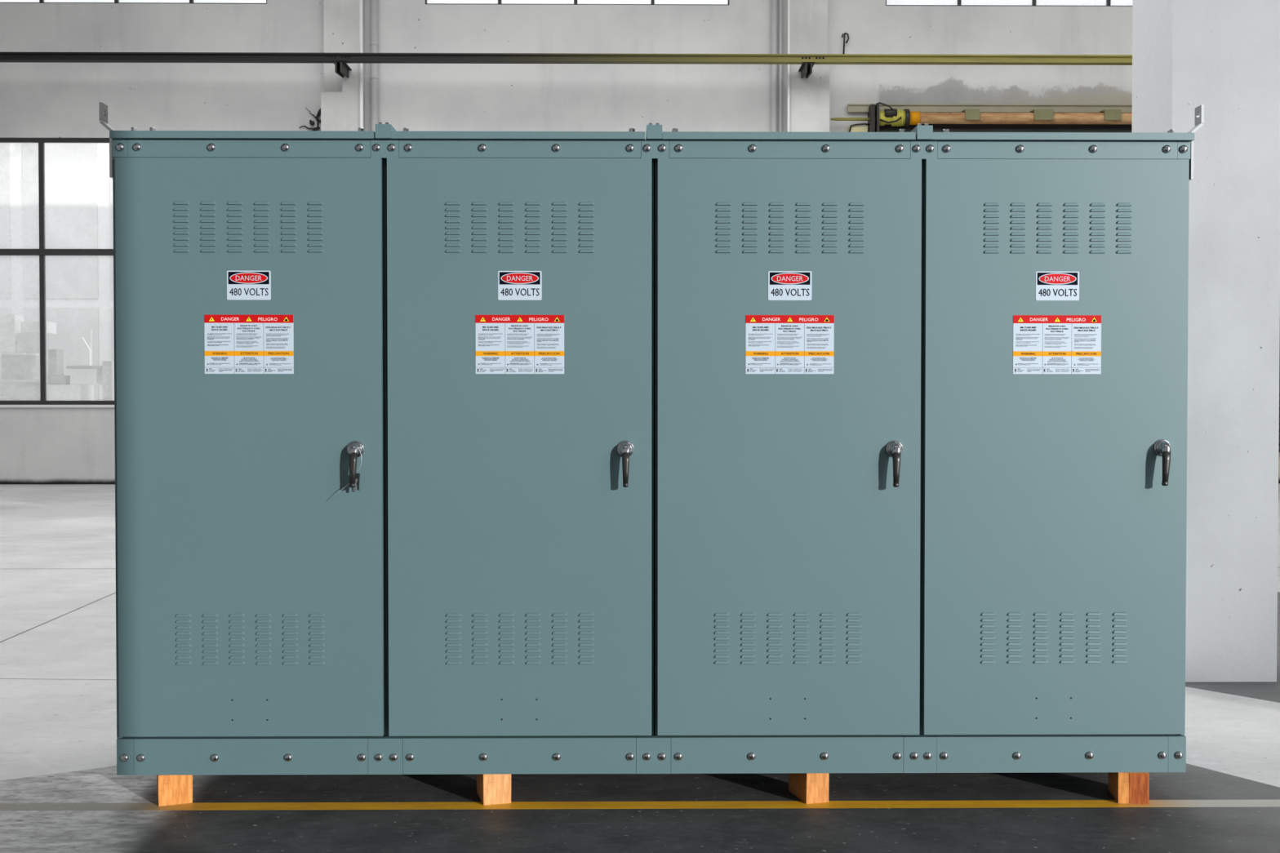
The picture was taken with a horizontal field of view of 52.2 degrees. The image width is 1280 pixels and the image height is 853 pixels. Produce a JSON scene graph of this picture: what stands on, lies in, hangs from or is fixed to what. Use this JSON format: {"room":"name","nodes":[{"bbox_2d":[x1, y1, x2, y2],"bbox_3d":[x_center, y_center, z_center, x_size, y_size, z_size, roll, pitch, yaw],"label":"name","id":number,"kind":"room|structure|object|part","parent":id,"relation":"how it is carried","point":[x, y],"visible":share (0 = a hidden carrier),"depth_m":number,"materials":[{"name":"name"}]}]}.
{"room":"industrial warehouse","nodes":[
{"label":"industrial warehouse","id":0,"kind":"room"},
{"bbox_2d":[0,483,1279,852],"bbox_3d":[0.427,1.303,9.617,30.100,0.200,26.100,0,1,-1],"label":"floor","id":1,"kind":"structure","parent":0,"point":[61,790],"depth_m":4.55,"materials":[{"name":"concrete"}]},
{"bbox_2d":[156,774,192,806],"bbox_3d":[-1.621,1.240,4.543,0.111,0.106,0.162,0,1,-23],"label":"block","id":2,"kind":"object","parent":1,"relation":"on","point":[171,789],"visible":0.79,"depth_m":4.47,"materials":[{"name":"brown wood"}]},
{"bbox_2d":[98,102,404,775],"bbox_3d":[-1.326,0.037,4.906,1.021,2.287,1.060,0,1,-1],"label":"tall cabinet","id":3,"kind":"object","parent":2,"relation":"on","point":[250,267],"visible":1,"depth_m":4.43,"materials":[{"name":"teal metal"}]},
{"bbox_3d":[-1.776,0.077,4.452,0.016,1.973,0.034,0,1,-1],"label":"post","id":4,"kind":"part","parent":3,"relation":"part of","materials":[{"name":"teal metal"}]},
{"bbox_3d":[-1.758,-0.942,4.433,0.052,0.060,0.037,0,1,-1],"label":"corner plate","id":5,"kind":"part","parent":3,"relation":"part of","materials":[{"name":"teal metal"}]},
{"bbox_3d":[-1.756,1.127,4.470,0.058,0.124,0.037,0,1,-1],"label":"corner plate","id":6,"kind":"part","parent":3,"relation":"part of","materials":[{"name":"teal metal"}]},
{"bbox_3d":[-1.347,-0.994,4.909,0.888,0.024,1.016,0,1,-1],"label":"lid","id":7,"kind":"part","parent":3,"relation":"part of","materials":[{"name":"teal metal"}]},
{"bbox_3d":[-1.322,-0.942,4.437,0.819,0.060,0.037,0,1,-1],"label":"rail","id":8,"kind":"part","parent":3,"relation":"part of","materials":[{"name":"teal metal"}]},
{"bbox_3d":[-1.328,1.127,4.474,0.796,0.124,0.037,0,1,-1],"label":"rail","id":9,"kind":"part","parent":3,"relation":"part of","materials":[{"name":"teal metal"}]},
{"bbox_2d":[331,447,361,499],"bbox_3d":[-0.990,0.158,4.402,0.105,0.179,0.021,0,1,-1],"label":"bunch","id":10,"kind":"object","parent":3,"relation":"hanging from","point":[357,475],"visible":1,"depth_m":4.40,"materials":[{"name":"grey metal"}]},
{"bbox_3d":[-0.864,-0.941,4.441,0.095,0.062,0.038,0,1,-1],"label":"splice plate","id":11,"kind":"part","parent":3,"relation":"part of","materials":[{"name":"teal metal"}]},
{"bbox_3d":[-0.870,1.127,4.478,0.118,0.124,0.038,0,1,-1],"label":"splice plate","id":12,"kind":"part","parent":3,"relation":"part of","materials":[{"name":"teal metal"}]},
{"bbox_2d":[476,773,511,804],"bbox_3d":[-0.510,1.240,4.551,0.097,0.106,0.161,0,1,-16],"label":"block","id":13,"kind":"object","parent":1,"relation":"on","point":[491,788],"visible":0.79,"depth_m":4.48,"materials":[{"name":"brown wood"}]},
{"bbox_2d":[386,123,671,774],"bbox_3d":[-0.384,0.080,4.916,0.970,2.236,1.060,0,1,-1],"label":"tall cabinet","id":14,"kind":"object","parent":13,"relation":"on","point":[520,264],"visible":1,"depth_m":4.44,"materials":[{"name":"teal metal"}]},
{"bbox_3d":[-0.416,-0.994,4.918,0.858,0.024,1.016,0,1,-1],"label":"lid","id":15,"kind":"part","parent":14,"relation":"part of","materials":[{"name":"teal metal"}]},
{"bbox_3d":[-0.412,1.127,4.483,0.796,0.124,0.037,0,1,-1],"label":"rail","id":16,"kind":"part","parent":14,"relation":"part of","materials":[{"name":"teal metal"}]},
{"bbox_3d":[-0.406,-0.942,4.446,0.819,0.060,0.037,0,1,-1],"label":"rail","id":17,"kind":"part","parent":14,"relation":"part of","materials":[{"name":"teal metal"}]},
{"bbox_3d":[0.047,1.127,4.487,0.118,0.124,0.038,0,1,-1],"label":"splice plate","id":18,"kind":"part","parent":14,"relation":"part of","materials":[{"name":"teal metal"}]},
{"bbox_3d":[0.052,-0.941,4.450,0.096,0.062,0.038,0,1,-1],"label":"splice plate","id":19,"kind":"part","parent":14,"relation":"part of","materials":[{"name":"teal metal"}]},
{"bbox_2d":[788,773,829,804],"bbox_3d":[0.590,1.240,4.564,0.085,0.106,0.161,0,1,-16],"label":"block","id":20,"kind":"object","parent":1,"relation":"on","point":[809,788],"visible":0.79,"depth_m":4.49,"materials":[{"name":"brown wood"}]},
{"bbox_2d":[653,123,937,773],"bbox_3d":[0.530,0.090,4.925,0.965,2.256,1.060,0,1,-1],"label":"tall cabinet","id":21,"kind":"object","parent":20,"relation":"on","point":[788,265],"visible":1,"depth_m":4.45,"materials":[{"name":"teal metal"}]},
{"bbox_3d":[0.505,1.127,4.492,0.796,0.124,0.037,0,1,-1],"label":"rail","id":22,"kind":"part","parent":21,"relation":"part of","materials":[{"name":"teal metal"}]},
{"bbox_3d":[0.500,-0.994,4.927,0.858,0.024,1.016,0,1,-1],"label":"lid","id":23,"kind":"part","parent":21,"relation":"part of","materials":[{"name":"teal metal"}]},
{"bbox_3d":[0.510,-0.942,4.455,0.819,0.060,0.037,0,1,-1],"label":"rail","id":24,"kind":"part","parent":21,"relation":"part of","materials":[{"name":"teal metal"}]},
{"bbox_3d":[0.961,1.127,4.495,0.113,0.124,0.038,0,1,-1],"label":"splice plate","id":25,"kind":"part","parent":21,"relation":"part of","materials":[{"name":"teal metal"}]},
{"bbox_3d":[0.966,-0.942,4.459,0.090,0.062,0.038,0,1,-1],"label":"splice plate","id":26,"kind":"part","parent":21,"relation":"part of","materials":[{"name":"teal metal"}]},
{"bbox_2d":[1107,772,1149,804],"bbox_3d":[1.704,1.240,4.557,0.102,0.106,0.162,0,1,7],"label":"block","id":27,"kind":"object","parent":1,"relation":"on","point":[1131,788],"visible":0.79,"depth_m":4.48,"materials":[{"name":"brown wood"}]},
{"bbox_2d":[919,104,1204,773],"bbox_3d":[1.440,0.037,4.933,0.962,2.287,1.060,0,1,-1],"label":"tall cabinet","id":28,"kind":"object","parent":27,"relation":"on","point":[1054,302],"visible":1,"depth_m":4.45,"materials":[{"name":"teal metal"}]},
{"bbox_3d":[1.416,1.126,4.500,0.796,0.124,0.037,0,1,-1],"label":"rail","id":29,"kind":"part","parent":28,"relation":"part of","materials":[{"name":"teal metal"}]},
{"bbox_3d":[1.422,-0.943,4.464,0.819,0.060,0.037,0,1,-1],"label":"rail","id":30,"kind":"part","parent":28,"relation":"part of","materials":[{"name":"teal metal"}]},
{"bbox_3d":[1.430,-0.994,4.936,0.895,0.024,1.016,0,1,-1],"label":"lid","id":31,"kind":"part","parent":28,"relation":"part of","materials":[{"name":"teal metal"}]},
{"bbox_3d":[1.846,1.126,4.505,0.060,0.124,0.037,0,1,-1],"label":"corner plate","id":32,"kind":"part","parent":28,"relation":"part of","materials":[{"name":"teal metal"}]},
{"bbox_3d":[1.854,-0.943,4.468,0.044,0.060,0.037,0,1,-1],"label":"corner plate","id":33,"kind":"part","parent":28,"relation":"part of","materials":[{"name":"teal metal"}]},
{"bbox_2d":[0,0,1279,484],"bbox_3d":[0.302,-4.024,22.333,29.500,10.000,0.320,0,1,-1],"label":"wall","id":34,"kind":"structure","parent":0,"point":[38,445],"depth_m":22.12,"materials":[{"name":"paint"}]},
{"bbox_2d":[0,137,114,404],"bbox_3d":[-10.773,-2.626,22.149,3.848,4.512,0.082,0,1,-1],"label":"window","id":35,"kind":"structure","parent":34,"relation":"in","point":[42,251],"depth_m":22.12,"materials":[{"name":"metal"}]},
{"bbox_2d":[0,404,114,407],"bbox_3d":[-10.772,-0.346,22.125,3.848,0.045,0.090,0,1,-1],"label":"trim","id":36,"kind":"structure","parent":34,"relation":"attached to","point":[1,406],"depth_m":22.09,"materials":[{"name":"white paint"}]},
{"bbox_2d":[0,0,266,4],"bbox_3d":[-9.229,-7.880,22.070,5.859,1.480,0.082,0,1,-1],"label":"window","id":37,"kind":"structure","parent":34,"relation":"in","point":[40,1],"depth_m":22.06,"materials":[{"name":"metal"}]},
{"bbox_2d":[298,107,320,130],"bbox_3d":[-5.558,-5.167,22.047,0.404,0.468,0.083,0,1,-4],"label":"cable","id":38,"kind":"object","parent":34,"relation":"attached to","point":[312,122],"visible":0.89,"depth_m":22.04,"materials":[{"name":"black rubber"}]},
{"bbox_2d":[332,61,351,77],"bbox_3d":[-4.875,-5.822,21.365,0.200,0.174,0.550,0,1,-1],"label":"bracket","id":39,"kind":"object","parent":34,"relation":"attached to","point":[341,68],"visible":1,"depth_m":21.24,"materials":[{"name":"black metal"}]},
{"bbox_2d":[0,52,1132,65],"bbox_3d":[0.313,-5.972,21.198,29.100,0.132,0.160,0,1,-1],"label":"pipe","id":40,"kind":"object","parent":39,"relation":"on","point":[18,57],"visible":1,"depth_m":21.16,"materials":[{"name":"metal"}]},
{"bbox_2d":[320,0,364,131],"bbox_3d":[-4.973,-4.016,21.897,0.639,10.000,0.450,0,1,-1],"label":"column","id":41,"kind":"structure","parent":34,"relation":"attached to","point":[340,100],"depth_m":21.84,"materials":[{"name":"white paint"}]},
{"bbox_2d":[359,0,363,128],"bbox_3d":[-4.610,-4.001,21.625,0.060,9.980,0.060,0,1,-1],"label":"pipe","id":42,"kind":"object","parent":34,"relation":"attached to","point":[361,21],"visible":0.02,"depth_m":21.57,"materials":[{"name":"white metal"}]},
{"bbox_2d":[369,0,378,132],"bbox_3d":[-4.476,-4.008,22.027,0.139,9.980,0.139,0,1,-1],"label":"pipe","id":43,"kind":"object","parent":34,"relation":"attached to","point":[374,77],"visible":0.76,"depth_m":21.94,"materials":[{"name":"grey metal"}]},
{"bbox_2d":[425,0,728,4],"bbox_3d":[-1.061,-7.881,22.150,5.155,1.480,0.082,0,1,-1],"label":"window","id":44,"kind":"structure","parent":34,"relation":"in","point":[499,1],"depth_m":22.13,"materials":[{"name":"metal"}]},
{"bbox_2d":[770,0,777,132],"bbox_3d":[2.265,-4.010,22.093,0.100,9.980,0.100,0,1,-1],"label":"pipe","id":45,"kind":"object","parent":34,"relation":"attached to","point":[774,2],"visible":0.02,"depth_m":22.02,"materials":[{"name":"grey metal"}]},
{"bbox_2d":[778,0,782,132],"bbox_3d":[2.378,-4.010,22.114,0.060,9.980,0.060,0,1,-1],"label":"pipe","id":46,"kind":"object","parent":34,"relation":"attached to","point":[780,2],"visible":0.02,"depth_m":22.05,"materials":[{"name":"grey metal"}]},
{"bbox_2d":[786,0,790,132],"bbox_3d":[2.468,-4.003,21.695,0.044,9.980,0.044,0,1,-1],"label":"pipe","id":47,"kind":"object","parent":34,"relation":"attached to","point":[788,1],"visible":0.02,"depth_m":21.64,"materials":[{"name":"white metal"}]},
{"bbox_2d":[798,62,814,78],"bbox_3d":[2.735,-5.828,21.440,0.200,0.164,0.550,0,1,-1],"label":"bracket","id":48,"kind":"object","parent":34,"relation":"attached to","point":[806,68],"visible":1,"depth_m":21.31,"materials":[{"name":"black metal"}]},
{"bbox_2d":[786,0,829,132],"bbox_3d":[2.827,-4.018,21.973,0.653,10.000,0.450,0,1,-1],"label":"column","id":49,"kind":"structure","parent":34,"relation":"attached to","point":[810,96],"depth_m":21.73,"materials":[{"name":"white paint"}]},
{"bbox_2d":[841,32,848,53],"bbox_3d":[3.468,-6.429,22.097,0.142,0.483,0.069,1,1,32],"label":"rod","id":50,"kind":"object","parent":34,"relation":"attached to","point":[844,33],"visible":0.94,"depth_m":22.09,"materials":[{"name":"black metal"}]},
{"bbox_2d":[848,126,867,132],"bbox_3d":[3.692,-4.863,22.119,0.312,0.420,0.135,0,1,-1],"label":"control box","id":51,"kind":"object","parent":34,"relation":"attached to","point":[854,129],"visible":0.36,"depth_m":22.05,"materials":[{"name":"beige plastic"}]},
{"bbox_2d":[848,123,869,132],"bbox_3d":[3.697,-5.042,22.023,0.348,0.147,0.036,0,1,-1],"label":"cable","id":52,"kind":"object","parent":51,"relation":"attached to","point":[858,124],"visible":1,"depth_m":22.01,"materials":[{"name":"black rubber"}]},
{"bbox_2d":[885,0,1132,6],"bbox_3d":[6.772,-7.882,22.227,5.210,1.480,0.082,0,1,-1],"label":"window","id":53,"kind":"structure","parent":34,"relation":"in","point":[958,2],"depth_m":22.21,"materials":[{"name":"metal"}]},
{"bbox_2d":[830,102,1279,452],"bbox_3d":[8.481,-2.504,22.082,10.548,5.894,0.389,0,1,-1],"label":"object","id":54,"kind":"object","parent":34,"relation":"attached to","point":[882,117],"visible":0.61,"depth_m":22.08,"materials":[{"name":"paint"}]},
{"bbox_3d":[4.215,-5.189,21.971,0.459,0.277,0.277,0,1,-1],"label":"shutter motor","id":55,"kind":"part","parent":54,"relation":"part of","materials":[{"name":"yellow metal"}]},
{"bbox_2d":[1131,0,1279,681],"bbox_3d":[2.870,-3.744,6.605,0.539,10.000,0.510,0,1,-1],"label":"column","id":56,"kind":"structure","parent":0,"point":[1223,56],"depth_m":6.41,"materials":[{"name":"paint"}]},
{"label":"outside","id":57,"kind":"structure","parent":0,"visible":0},
{"bbox_3d":[-10.057,0.929,33.462,28.000,0.200,21.800,0,1,-1],"label":"ground","id":58,"kind":"structure","parent":57,"visible":0},
{"bbox_2d":[0,142,114,400],"bbox_3d":[-12.104,-5.281,38.158,24.000,12.050,6.150,0,1,-1],"label":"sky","id":59,"kind":"structure","parent":58,"relation":"on","point":[79,210],"depth_m":35.18,"materials":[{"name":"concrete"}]},
{"bbox_3d":[-11.222,0.274,24.837,10.500,1.417,3.000,0,1,-1],"label":"trim","id":60,"kind":"structure","parent":58,"relation":"on","visible":0},
{"bbox_2d":[0,379,48,400],"bbox_3d":[-11.324,-0.640,24.010,0.687,0.430,0.680,0,1,-1],"label":"carton","id":61,"kind":"object","parent":60,"relation":"on","point":[10,389],"visible":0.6,"depth_m":23.72,"materials":[{"name":"cardboard"}]},
{"bbox_2d":[0,352,39,379],"bbox_3d":[-11.399,-1.104,23.951,0.489,0.489,0.580,0,1,-1],"label":"carton","id":62,"kind":"object","parent":61,"relation":"on","point":[14,366],"visible":0.89,"depth_m":23.71,"materials":[{"name":"grey cardboard"}]},
{"bbox_2d":[0,335,19,352],"bbox_3d":[-11.631,-1.506,23.951,0.568,0.296,0.500,0,1,-1],"label":"carton","id":63,"kind":"object","parent":62,"relation":"on","point":[8,344],"visible":0.62,"depth_m":23.71,"materials":[{"name":"white cardboard"}]},
{"bbox_2d":[0,314,23,335],"bbox_3d":[-11.667,-1.848,23.920,0.567,0.379,0.450,0,1,-6],"label":"carton","id":64,"kind":"object","parent":63,"relation":"on","point":[10,324],"visible":0.88,"depth_m":23.72,"materials":[{"name":"white cardboard"}]},
{"bbox_3d":[-11.399,-1.328,23.947,0.489,0.040,0.580,0,1,-1],"label":"lid","id":65,"kind":"part","parent":62,"relation":"part of","materials":[{"name":"white cardboard"}]},
{"bbox_2d":[17,333,39,352],"bbox_3d":[-11.163,-1.530,23.906,0.302,0.345,0.400,0,1,-1],"label":"carton","id":66,"kind":"object","parent":62,"relation":"on","point":[26,342],"visible":0.79,"depth_m":23.71,"materials":[{"name":"cardboard"}]},
{"bbox_2d":[20,321,56,333],"bbox_3d":[-11.009,-1.807,23.902,0.470,0.204,0.400,0,1,-1],"label":"carton","id":67,"kind":"object","parent":66,"relation":"on","point":[25,326],"visible":0.86,"depth_m":23.70,"materials":[{"name":"white cardboard"}]},
{"bbox_3d":[-11.324,-0.835,24.006,0.687,0.040,0.680,0,1,-1],"label":"lid","id":68,"kind":"part","parent":61,"relation":"part of","materials":[{"name":"white cardboard"}]},
{"bbox_2d":[46,384,93,400],"bbox_3d":[-10.503,-0.596,24.029,0.657,0.341,0.600,0,1,-1],"label":"carton","id":69,"kind":"object","parent":60,"relation":"on","point":[54,392],"visible":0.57,"depth_m":23.73,"materials":[{"name":"white cardboard"}]},
{"bbox_2d":[48,375,70,384],"bbox_3d":[-10.608,-0.851,23.923,0.304,0.163,0.400,0,1,-1],"label":"carton","id":70,"kind":"object","parent":69,"relation":"on","point":[52,380],"visible":0.79,"depth_m":23.72,"materials":[{"name":"grey cardboard"}]},
{"bbox_2d":[48,349,63,375],"bbox_3d":[-10.674,-1.171,23.867,0.144,0.469,0.300,0,1,-1],"label":"carton","id":71,"kind":"object","parent":70,"relation":"on","point":[55,357],"visible":1,"depth_m":23.72,"materials":[{"name":"grey cardboard"}]},
{"bbox_2d":[70,368,102,384],"bbox_3d":[-10.116,-0.911,23.977,0.480,0.282,0.500,0,1,1],"label":"carton","id":72,"kind":"object","parent":69,"relation":"on","point":[77,376],"visible":0.71,"depth_m":23.73,"materials":[{"name":"white cardboard"}]},
{"bbox_2d":[66,365,102,368],"bbox_3d":[-10.110,-1.085,24.024,0.630,0.054,0.600,0,1,-1],"label":"carton","id":73,"kind":"object","parent":72,"relation":"on","point":[67,366],"visible":0.64,"depth_m":23.72,"materials":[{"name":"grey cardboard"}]},
{"bbox_2d":[68,337,91,385],"bbox_3d":[-10.470,-1.048,24.411,0.382,1.240,0.060,0,1,-1],"label":"board","id":74,"kind":"object","parent":60,"relation":"on","point":[80,354],"visible":0.47,"depth_m":24.38,"materials":[{"name":"white"}]},
{"bbox_2d":[89,328,92,385],"bbox_3d":[-10.297,-1.131,24.494,0.024,1.405,0.025,0,1,-1],"label":"post","id":75,"kind":"object","parent":60,"relation":"on","point":[91,335],"visible":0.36,"depth_m":24.48,"materials":[{"name":"white metal"}]},
{"bbox_2d":[102,361,114,400],"bbox_3d":[-9.688,-0.807,23.933,0.172,0.766,0.400,0,1,-1],"label":"carton","id":76,"kind":"object","parent":60,"relation":"on","point":[108,367],"visible":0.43,"depth_m":23.73,"materials":[{"name":"cardboard"}]}
]}

